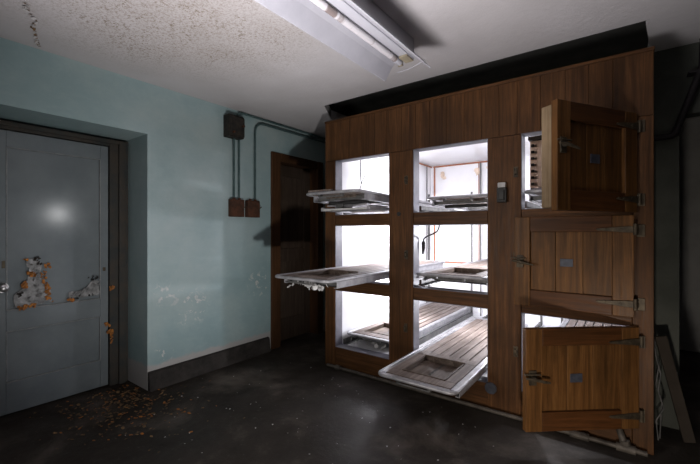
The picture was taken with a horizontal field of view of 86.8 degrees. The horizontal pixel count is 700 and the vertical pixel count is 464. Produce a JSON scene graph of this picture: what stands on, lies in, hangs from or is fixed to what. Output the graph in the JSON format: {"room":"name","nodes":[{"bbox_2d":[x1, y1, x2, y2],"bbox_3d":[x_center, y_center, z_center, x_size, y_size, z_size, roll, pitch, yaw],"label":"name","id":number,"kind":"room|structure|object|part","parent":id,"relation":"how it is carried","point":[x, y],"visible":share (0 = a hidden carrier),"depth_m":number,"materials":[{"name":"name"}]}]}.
{"room":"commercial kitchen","nodes":[
{"label":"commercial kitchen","id":0,"kind":"room"},
{"bbox_2d":[0,37,325,390],"bbox_3d":[-1.815,0.045,3.216,0.750,2.410,8.200,0,0,37],"label":"wall","id":1,"kind":"structure","parent":0,"point":[199,276],"depth_m":3.10,"materials":[{"name":"teal paint"}]},
{"bbox_2d":[0,119,127,415],"bbox_3d":[-2.193,0.253,2.675,0.148,1.995,1.076,0,0,37],"label":"door","id":2,"kind":"structure","parent":1,"relation":"in","point":[64,194],"depth_m":2.74,"materials":[{"name":"grey paint"}]},
{"bbox_3d":[-2.304,0.380,2.459,0.068,0.068,0.068,0,0,37],"label":"knob","id":3,"kind":"part","parent":2,"relation":"part of","materials":[{"name":"metal"}]},
{"bbox_2d":[148,337,270,391],"bbox_3d":[-1.203,1.177,3.374,0.045,0.145,1.218,0,0,37],"label":"baseboard","id":4,"kind":"structure","parent":1,"relation":"attached to","point":[163,377],"depth_m":3.26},
{"bbox_2d":[223,113,244,139],"bbox_3d":[-1.078,-0.978,3.472,0.125,0.205,0.170,0,0,37],"label":"box","id":5,"kind":"object","parent":1,"relation":"attached to","point":[233,125],"visible":0.98,"depth_m":3.43,"materials":[{"name":"metal"}]},
{"bbox_2d":[233,138,234,197],"bbox_3d":[-1.098,-0.595,3.500,0.021,0.556,0.021,0,0,37],"label":"conduit","id":6,"kind":"object","parent":1,"relation":"attached to","point":[233,138],"visible":1,"depth_m":3.49,"materials":[{"name":"metal"}]},
{"bbox_2d":[228,198,245,216],"bbox_3d":[-1.069,-0.225,3.536,0.064,0.180,0.177,0,0,37],"label":"switch box","id":7,"kind":"object","parent":1,"relation":"attached to","point":[236,207],"visible":1,"depth_m":3.48,"materials":[{"name":"metal"}]},
{"bbox_2d":[238,140,239,197],"bbox_3d":[-1.063,-0.595,3.546,0.021,0.556,0.021,0,0,37],"label":"conduit","id":8,"kind":"object","parent":1,"relation":"attached to","point":[238,140],"visible":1,"depth_m":3.54,"materials":[{"name":"metal"}]},
{"bbox_2d":[245,199,261,217],"bbox_3d":[-0.955,-0.225,3.688,0.064,0.180,0.177,0,0,37],"label":"switch box","id":9,"kind":"object","parent":1,"relation":"attached to","point":[252,209],"visible":1,"depth_m":3.64,"materials":[{"name":"metal"}]},
{"bbox_2d":[236,112,324,139],"bbox_3d":[-0.213,-1.114,4.692,0.021,0.066,2.920,0,0,37],"label":"conduit","id":10,"kind":"object","parent":1,"relation":"attached to","point":[239,113],"visible":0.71,"depth_m":3.93,"materials":[{"name":"metal"}]},
{"bbox_2d":[254,123,324,198],"bbox_3d":[-0.148,-0.709,4.778,0.021,0.783,2.705,0,0,37],"label":"conduit","id":11,"kind":"object","parent":1,"relation":"attached to","point":[259,124],"visible":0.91,"depth_m":3.70,"materials":[{"name":"metal"}]},
{"bbox_2d":[271,151,322,348],"bbox_3d":[-0.696,0.205,4.313,0.300,2.090,0.825,0,0,37],"label":"door","id":12,"kind":"structure","parent":1,"relation":"in","point":[296,220],"depth_m":4.34,"materials":[{"name":"brown wood"}]},
{"bbox_2d":[0,331,699,463],"bbox_3d":[0.453,1.300,1.532,6.300,0.100,8.200,0,0,37],"label":"floor","id":13,"kind":"structure","parent":0,"point":[279,379],"depth_m":2.35,"materials":[{"name":"concrete"}]},
{"bbox_2d":[29,380,244,451],"bbox_3d":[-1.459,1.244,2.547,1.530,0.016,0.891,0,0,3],"label":"chips","id":14,"kind":"object","parent":13,"relation":"on","point":[136,398],"visible":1,"depth_m":2.59,"materials":[{"name":"paint"}]},
{"bbox_2d":[154,367,438,463],"bbox_3d":[-0.382,1.246,2.405,2.267,0.007,1.600,0,0,37],"label":"crumbs","id":15,"kind":"object","parent":13,"relation":"on","point":[310,367],"visible":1,"depth_m":2.46,"materials":[{"name":"white paint"}]},
{"bbox_2d":[327,363,647,456],"bbox_3d":[0.722,1.189,2.733,2.300,0.133,0.070,0,0,37],"label":"pipe","id":16,"kind":"object","parent":13,"relation":"on","point":[624,445],"visible":0.89,"depth_m":2.43,"materials":[{"name":"metal"}]},
{"bbox_2d":[325,46,654,454],"bbox_3d":[1.232,0.111,3.449,2.403,2.278,2.832,0,0,37],"label":"cooler","id":17,"kind":"object","parent":13,"relation":"on","point":[585,253],"visible":0.99,"depth_m":2.45,"materials":[{"name":"brown wood"}]},
{"bbox_3d":[0.526,1.057,4.293,0.050,0.050,1.920,0,0,37],"label":"runner rail","id":18,"kind":"part","parent":17,"relation":"part of","materials":[{"name":"metal"}]},
{"bbox_2d":[321,203,388,213],"bbox_3d":[0.367,-0.200,3.614,0.500,0.060,1.400,0,0,37],"label":"slide","id":19,"kind":"object","parent":17,"relation":"attached to","point":[341,208],"visible":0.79,"depth_m":3.14,"materials":[{"name":"grey metal"}]},
{"bbox_3d":[-0.026,-0.215,3.084,0.402,0.026,0.036,0,0,37],"label":"slide handle","id":20,"kind":"part","parent":19,"relation":"part of","materials":[{"name":"grey metal"}]},
{"bbox_3d":[0.176,-0.185,3.755,0.025,0.030,1.400,0,0,37],"label":"slide rail","id":21,"kind":"part","parent":19,"relation":"part of","materials":[{"name":"grey metal"}]},
{"bbox_3d":[0.558,-0.185,3.472,0.025,0.030,1.400,0,0,37],"label":"slide rail","id":22,"kind":"part","parent":19,"relation":"part of","materials":[{"name":"grey metal"}]},
{"bbox_2d":[306,189,453,209],"bbox_3d":[0.432,-0.260,3.701,0.558,0.094,2.002,0,-1,37],"label":"tray","id":23,"kind":"object","parent":19,"relation":"on","point":[349,196],"visible":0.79,"depth_m":3.01,"materials":[{"name":"metal"}]},
{"bbox_2d":[308,189,332,192],"bbox_3d":[-0.240,-0.325,2.994,0.235,0.014,0.024,0,0,33],"label":"batten","id":24,"kind":"object","parent":23,"relation":"on","point":[324,189],"visible":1,"depth_m":2.98,"materials":[{"name":"brown wood"}]},
{"bbox_3d":[-0.153,-0.281,2.931,0.240,0.030,0.035,0,-1,37],"label":"pull handle","id":25,"kind":"part","parent":23,"relation":"part of","materials":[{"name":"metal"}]},
{"bbox_3d":[0.035,-0.272,3.167,0.308,0.008,0.371,0,-1,37],"label":"head panel","id":26,"kind":"part","parent":23,"relation":"part of","materials":[{"name":"grey metal"}]},
{"bbox_3d":[0.433,-0.287,3.702,0.558,0.023,2.002,0,-1,37],"label":"tray frame","id":27,"kind":"part","parent":23,"relation":"part of","materials":[{"name":"grey metal"}]},
{"bbox_2d":[275,260,444,288],"bbox_3d":[0.230,0.369,3.429,0.558,0.094,2.002,0,0,37],"label":"tray","id":28,"kind":"object","parent":17,"relation":"in","point":[350,275],"visible":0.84,"depth_m":2.94,"materials":[{"name":"metal"}]},
{"bbox_3d":[-0.355,0.363,2.658,0.240,0.030,0.035,0,0,37],"label":"pull handle","id":29,"kind":"part","parent":28,"relation":"part of","materials":[{"name":"metal"}]},
{"bbox_2d":[287,281,327,290],"bbox_3d":[-0.317,0.399,2.699,0.370,0.067,0.124,0,0,37],"label":"paint","id":30,"kind":"object","parent":28,"relation":"hanging from","point":[315,286],"visible":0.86,"depth_m":2.67,"materials":[{"name":"white paint"}]},
{"bbox_3d":[-0.168,0.343,2.894,0.308,0.042,0.371,0,0,37],"label":"panel moulding","id":31,"kind":"part","parent":28,"relation":"part of","materials":[{"name":"brown wood"}]},
{"bbox_2d":[360,160,364,188],"bbox_3d":[0.125,-0.649,3.644,0.065,0.481,0.030,0,0,37],"label":"hanging cable","id":32,"kind":"object","parent":17,"relation":"hanging from","point":[360,160],"visible":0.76,"depth_m":3.66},
{"bbox_3d":[0.124,-0.098,3.286,0.574,0.095,0.096,0,0,37],"label":"rail","id":33,"kind":"part","parent":17,"relation":"part of","materials":[{"name":"brown wood"}]},
{"bbox_3d":[0.124,0.497,3.286,0.574,0.095,0.096,0,0,37],"label":"rail","id":34,"kind":"part","parent":17,"relation":"part of","materials":[{"name":"brown wood"}]},
{"bbox_3d":[0.124,1.160,3.286,0.574,0.180,0.096,0,0,37],"label":"rail","id":35,"kind":"part","parent":17,"relation":"part of","materials":[{"name":"brown wood"}]},
{"bbox_2d":[351,338,385,348],"bbox_3d":[0.162,1.025,3.383,0.384,0.050,0.052,0,0,37],"label":"paint","id":36,"kind":"object","parent":17,"relation":"on","point":[376,345],"visible":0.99,"depth_m":3.32,"materials":[{"name":"white paint"}]},
{"bbox_2d":[347,302,470,343],"bbox_3d":[0.767,0.999,4.152,0.558,0.094,2.002,0,0,37],"label":"tray","id":37,"kind":"object","parent":17,"relation":"in","point":[432,315],"visible":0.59,"depth_m":3.94,"materials":[{"name":"wood"}]},
{"bbox_3d":[0.182,0.993,3.381,0.240,0.030,0.035,0,0,37],"label":"pull handle","id":38,"kind":"part","parent":37,"relation":"part of","materials":[{"name":"metal"}]},
{"bbox_3d":[0.369,0.973,3.617,0.308,0.042,0.371,0,0,37],"label":"panel moulding","id":39,"kind":"part","parent":37,"relation":"part of","materials":[{"name":"brown wood"}]},
{"bbox_3d":[0.369,0.998,3.617,0.308,0.008,0.371,0,0,37],"label":"head panel","id":40,"kind":"part","parent":37,"relation":"part of","materials":[{"name":"brown wood"}]},
{"bbox_3d":[1.080,0.289,5.065,0.022,1.578,0.020,0,0,37],"label":"rack post","id":41,"kind":"part","parent":17,"relation":"part of","materials":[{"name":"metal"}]},
{"bbox_2d":[421,225,439,253],"bbox_3d":[0.654,0.020,3.002,0.161,0.341,0.034,0,0,37],"label":"hanging cable","id":42,"kind":"object","parent":17,"relation":"hanging from","point":[423,241],"visible":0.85,"depth_m":3.02,"materials":[{"name":"black rubber"}]},
{"bbox_3d":[0.658,-0.032,2.999,0.152,0.236,0.012,0,0,37],"label":"cord","id":43,"kind":"part","parent":42,"relation":"part of","materials":[{"name":"black rubber"}]},
{"bbox_3d":[1.165,0.427,3.818,0.050,0.050,1.920,0,0,37],"label":"runner rail","id":44,"kind":"part","parent":17,"relation":"part of","materials":[{"name":"metal"}]},
{"bbox_3d":[1.165,-0.183,3.818,0.050,0.050,1.920,0,0,37],"label":"runner rail","id":45,"kind":"part","parent":17,"relation":"part of","materials":[{"name":"metal"}]},
{"bbox_3d":[0.971,1.057,3.962,0.050,0.050,1.920,0,0,37],"label":"runner rail","id":46,"kind":"part","parent":17,"relation":"part of","materials":[{"name":"metal"}]},
{"bbox_3d":[0.764,-0.098,2.810,0.578,0.095,0.096,0,0,37],"label":"rail","id":47,"kind":"part","parent":17,"relation":"part of","materials":[{"name":"brown wood"}]},
{"bbox_3d":[0.764,0.497,2.810,0.578,0.095,0.096,0,0,37],"label":"rail","id":48,"kind":"part","parent":17,"relation":"part of","materials":[{"name":"brown wood"}]},
{"bbox_3d":[0.764,1.160,2.810,0.578,0.180,0.096,0,0,37],"label":"rail","id":49,"kind":"part","parent":17,"relation":"part of","materials":[{"name":"brown wood"}]},
{"bbox_2d":[418,259,486,285],"bbox_3d":[1.337,0.369,3.578,0.558,0.094,2.002,0,0,37],"label":"tray","id":50,"kind":"object","parent":17,"relation":"in","point":[474,272],"visible":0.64,"depth_m":2.96,"materials":[{"name":"metal"}]},
{"bbox_3d":[0.752,0.363,2.808,0.240,0.030,0.035,0,0,37],"label":"pull handle","id":51,"kind":"part","parent":50,"relation":"part of","materials":[{"name":"metal"}]},
{"bbox_3d":[0.940,0.343,3.043,0.308,0.042,0.371,0,0,37],"label":"panel moulding","id":52,"kind":"part","parent":50,"relation":"part of","materials":[{"name":"brown wood"}]},
{"bbox_2d":[378,317,527,397],"bbox_3d":[0.987,0.984,3.116,0.558,0.094,2.002,0,0,37],"label":"tray","id":53,"kind":"object","parent":17,"relation":"in","point":[452,362],"visible":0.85,"depth_m":2.69,"materials":[{"name":"brown wood"}]},
{"bbox_3d":[0.402,0.978,2.345,0.240,0.030,0.035,0,0,37],"label":"pull handle","id":54,"kind":"part","parent":53,"relation":"part of","materials":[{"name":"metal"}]},
{"bbox_3d":[0.589,0.958,2.581,0.308,0.042,0.371,0,0,37],"label":"panel moulding","id":55,"kind":"part","parent":53,"relation":"part of","materials":[{"name":"brown wood"}]},
{"bbox_3d":[0.589,0.983,2.581,0.308,0.008,0.371,0,0,37],"label":"head panel","id":56,"kind":"part","parent":53,"relation":"part of","materials":[{"name":"brown wood"}]},
{"bbox_2d":[427,193,486,209],"bbox_3d":[1.445,-0.246,3.723,0.558,0.094,2.002,0,0,37],"label":"tray","id":57,"kind":"object","parent":17,"relation":"in","point":[469,201],"visible":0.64,"depth_m":3.05,"materials":[{"name":"metal"}]},
{"bbox_3d":[1.445,-0.273,3.723,0.558,0.023,2.002,0,0,37],"label":"tray frame","id":58,"kind":"part","parent":57,"relation":"part of","materials":[{"name":"grey metal"}]},
{"bbox_3d":[0.860,-0.252,2.952,0.240,0.030,0.035,0,0,37],"label":"pull handle","id":59,"kind":"part","parent":57,"relation":"part of","materials":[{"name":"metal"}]},
{"bbox_3d":[1.047,-0.272,3.188,0.308,0.042,0.371,0,0,37],"label":"panel moulding","id":60,"kind":"part","parent":57,"relation":"part of","materials":[{"name":"grey metal"}]},
{"bbox_3d":[1.550,0.289,4.716,0.022,1.578,0.020,0,0,37],"label":"rack post","id":61,"kind":"part","parent":17,"relation":"part of","materials":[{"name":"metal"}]},
{"bbox_3d":[0.757,-1.018,2.810,2.403,0.020,0.106,0,0,37],"label":"trim","id":62,"kind":"part","parent":17,"relation":"part of","materials":[{"name":"brown wood"}]},
{"bbox_3d":[0.981,1.095,2.579,0.079,0.079,0.014,0,0,37],"label":"round plate","id":63,"kind":"part","parent":17,"relation":"part of","materials":[{"name":"silver metal"}]},
{"bbox_2d":[497,182,506,202],"bbox_3d":[1.034,-0.263,2.518,0.063,0.135,0.045,0,0,37],"label":"switch","id":64,"kind":"object","parent":17,"relation":"attached to","point":[501,186],"depth_m":2.50,"materials":[{"name":"grey metal"}]},
{"bbox_2d":[524,189,541,204],"bbox_3d":[1.951,-0.231,3.060,0.558,0.094,2.002,0,0,37],"label":"tray","id":65,"kind":"object","parent":17,"relation":"in","point":[535,195],"visible":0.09,"depth_m":2.50,"materials":[{"name":"metal"}]},
{"bbox_3d":[1.951,-0.258,3.060,0.558,0.023,2.002,0,0,37],"label":"tray frame","id":66,"kind":"part","parent":65,"relation":"part of","materials":[{"name":"grey metal"}]},
{"bbox_2d":[528,135,541,189],"bbox_3d":[1.535,-0.491,2.746,0.334,0.402,0.320,0,0,37],"label":"housing","id":67,"kind":"object","parent":65,"relation":"on","point":[535,141],"visible":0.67,"depth_m":2.70,"materials":[{"name":"beige paint"}]},
{"bbox_3d":[1.805,-0.183,3.343,0.050,0.050,1.920,0,0,37],"label":"runner rail","id":68,"kind":"part","parent":17,"relation":"part of","materials":[{"name":"metal"}]},
{"bbox_3d":[1.341,0.197,2.292,0.070,0.048,0.005,0,0,37],"label":"name plate","id":69,"kind":"part","parent":17,"relation":"part of","materials":[{"name":"silver metal"}]},
{"bbox_3d":[1.352,0.435,2.285,0.435,0.105,0.035,0,0,37],"label":"door rail","id":70,"kind":"part","parent":17,"relation":"part of","materials":[{"name":"brown wood"}]},
{"bbox_3d":[1.352,-0.043,2.285,0.435,0.095,0.035,0,0,37],"label":"door rail","id":71,"kind":"part","parent":17,"relation":"part of","materials":[{"name":"brown wood"}]},
{"bbox_3d":[1.357,0.194,2.292,0.435,0.378,0.014,0,0,37],"label":"door panel","id":72,"kind":"part","parent":17,"relation":"part of","materials":[{"name":"brown wood"}]},
{"bbox_3d":[1.264,0.822,2.068,0.070,0.048,0.005,0,0,-3],"label":"name plate","id":73,"kind":"part","parent":17,"relation":"part of","materials":[{"name":"silver metal"}]},
{"bbox_3d":[1.408,-0.098,2.332,0.588,0.095,0.096,0,0,37],"label":"rail","id":74,"kind":"part","parent":17,"relation":"part of","materials":[{"name":"brown wood"}]},
{"bbox_3d":[1.408,0.497,2.332,0.588,0.095,0.096,0,0,37],"label":"rail","id":75,"kind":"part","parent":17,"relation":"part of","materials":[{"name":"brown wood"}]},
{"bbox_3d":[1.408,1.160,2.332,0.588,0.180,0.096,0,0,37],"label":"rail","id":76,"kind":"part","parent":17,"relation":"part of","materials":[{"name":"brown wood"}]},
{"bbox_3d":[1.288,0.819,2.079,0.458,0.367,0.014,0,0,-3],"label":"door panel","id":77,"kind":"part","parent":17,"relation":"part of","materials":[{"name":"brown wood"}]},
{"bbox_3d":[1.289,0.588,2.070,0.458,0.095,0.035,0,0,-3],"label":"door rail","id":78,"kind":"part","parent":17,"relation":"part of","materials":[{"name":"brown wood"}]},
{"bbox_3d":[1.289,1.054,2.070,0.458,0.105,0.035,0,0,-3],"label":"door rail","id":79,"kind":"part","parent":17,"relation":"part of","materials":[{"name":"brown wood"}]},
{"bbox_2d":[559,319,620,326],"bbox_3d":[2.053,0.999,3.196,0.558,0.094,2.002,0,0,37],"label":"tray","id":80,"kind":"object","parent":17,"relation":"in","point":[565,323],"visible":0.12,"depth_m":3.86,"materials":[{"name":"wood"}]},
{"bbox_3d":[1.313,-0.387,1.983,0.070,0.048,0.005,0,0,-21],"label":"name plate","id":81,"kind":"part","parent":17,"relation":"part of","materials":[{"name":"grey metal"}]},
{"bbox_3d":[1.317,-0.390,1.994,0.423,0.360,0.014,0,0,-21],"label":"door panel","id":82,"kind":"part","parent":17,"relation":"part of","materials":[{"name":"brown wood"}]},
{"bbox_3d":[1.320,-0.158,1.986,0.423,0.105,0.035,0,0,-21],"label":"door rail","id":83,"kind":"part","parent":17,"relation":"part of","materials":[{"name":"brown wood"}]},
{"bbox_3d":[1.320,-0.618,1.986,0.423,0.095,0.035,0,0,-21],"label":"door rail","id":84,"kind":"part","parent":17,"relation":"part of","materials":[{"name":"brown wood"}]},
{"bbox_3d":[1.630,-0.592,2.087,0.056,0.070,0.030,0,0,-6],"label":"hinge plate","id":85,"kind":"part","parent":17,"relation":"part of","materials":[{"name":"metal"}]},
{"bbox_3d":[1.630,-0.176,2.087,0.056,0.070,0.030,0,0,-6],"label":"hinge plate","id":86,"kind":"part","parent":17,"relation":"part of","materials":[{"name":"metal"}]},
{"bbox_3d":[1.630,-0.002,2.087,0.056,0.070,0.030,0,0,-6],"label":"hinge plate","id":87,"kind":"part","parent":17,"relation":"part of","materials":[{"name":"metal"}]},
{"bbox_3d":[1.630,0.414,2.087,0.056,0.070,0.030,0,0,-6],"label":"hinge plate","id":88,"kind":"part","parent":17,"relation":"part of","materials":[{"name":"metal"}]},
{"bbox_2d":[654,336,663,439],"bbox_3d":[1.839,0.935,2.203,0.053,0.611,0.038,0,0,37],"label":"loose wires","id":89,"kind":"object","parent":13,"relation":"on","point":[657,360],"visible":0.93,"depth_m":2.20,"materials":[{"name":"metal"}]},
{"bbox_2d":[655,335,695,442],"bbox_3d":[1.932,0.935,2.200,0.188,0.616,0.024,0,0,27],"label":"wooden plank","id":90,"kind":"object","parent":13,"relation":"on","point":[672,379],"visible":0.91,"depth_m":2.19,"materials":[{"name":"brown wood"}]},
{"bbox_2d":[0,0,699,137],"bbox_3d":[0.453,-1.210,1.532,6.300,0.100,8.200,0,0,37],"label":"ceiling","id":91,"kind":"structure","parent":0,"point":[243,56],"depth_m":2.21,"materials":[{"name":"paint"}]},
{"bbox_2d":[22,0,38,45],"bbox_3d":[-1.766,-1.153,2.062,0.052,0.019,0.603,0,0,-34],"label":"paint","id":92,"kind":"object","parent":91,"relation":"attached to","point":[33,18],"visible":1,"depth_m":2.06,"materials":[{"name":"white paint"}]},
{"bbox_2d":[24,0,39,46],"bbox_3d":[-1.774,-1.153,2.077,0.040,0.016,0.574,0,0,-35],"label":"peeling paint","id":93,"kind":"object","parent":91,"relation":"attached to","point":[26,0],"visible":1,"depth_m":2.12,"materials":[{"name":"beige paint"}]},
{"bbox_2d":[254,0,430,80],"bbox_3d":[-0.327,-1.058,1.360,0.323,0.205,2.334,0,0,37],"label":"fluorescent light","id":94,"kind":"object","parent":91,"relation":"hanging from","point":[360,31],"visible":1,"depth_m":1.89,"materials":[{"name":"white metal"}]},
{"bbox_2d":[398,54,413,66],"bbox_3d":[0.318,-1.029,2.223,0.099,0.038,0.088,0,0,37],"label":"socket","id":95,"kind":"object","parent":94,"relation":"attached to","point":[406,58],"depth_m":2.21,"materials":[{"name":"beige plastic"}]},
{"bbox_2d":[329,21,647,116],"bbox_3d":[1.506,-1.335,3.957,2.900,0.150,3.050,0,0,37],"label":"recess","id":96,"kind":"structure","parent":91,"relation":"attached to","point":[632,37],"depth_m":3.08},
{"bbox_2d":[654,42,699,429],"bbox_3d":[2.984,0.045,1.720,2.460,2.410,0.120,0,0,37],"label":"wall","id":97,"kind":"structure","parent":0,"point":[672,84],"depth_m":2.35,"materials":[{"name":"grey paint"}]},
{"bbox_2d":[654,39,699,140],"bbox_3d":[2.065,-0.863,2.278,0.320,0.585,0.080,0,0,37],"label":"pipe","id":98,"kind":"object","parent":97,"relation":"attached to","point":[695,83],"visible":0.91,"depth_m":2.25,"materials":[{"name":"black metal"}]},
{"bbox_2d":[679,118,699,351],"bbox_3d":[2.970,0.045,4.334,5.600,2.410,0.100,0,0,37],"label":"wall","id":99,"kind":"structure","parent":0,"point":[689,135],"depth_m":3.85,"materials":[{"name":"paint"}]}
]}

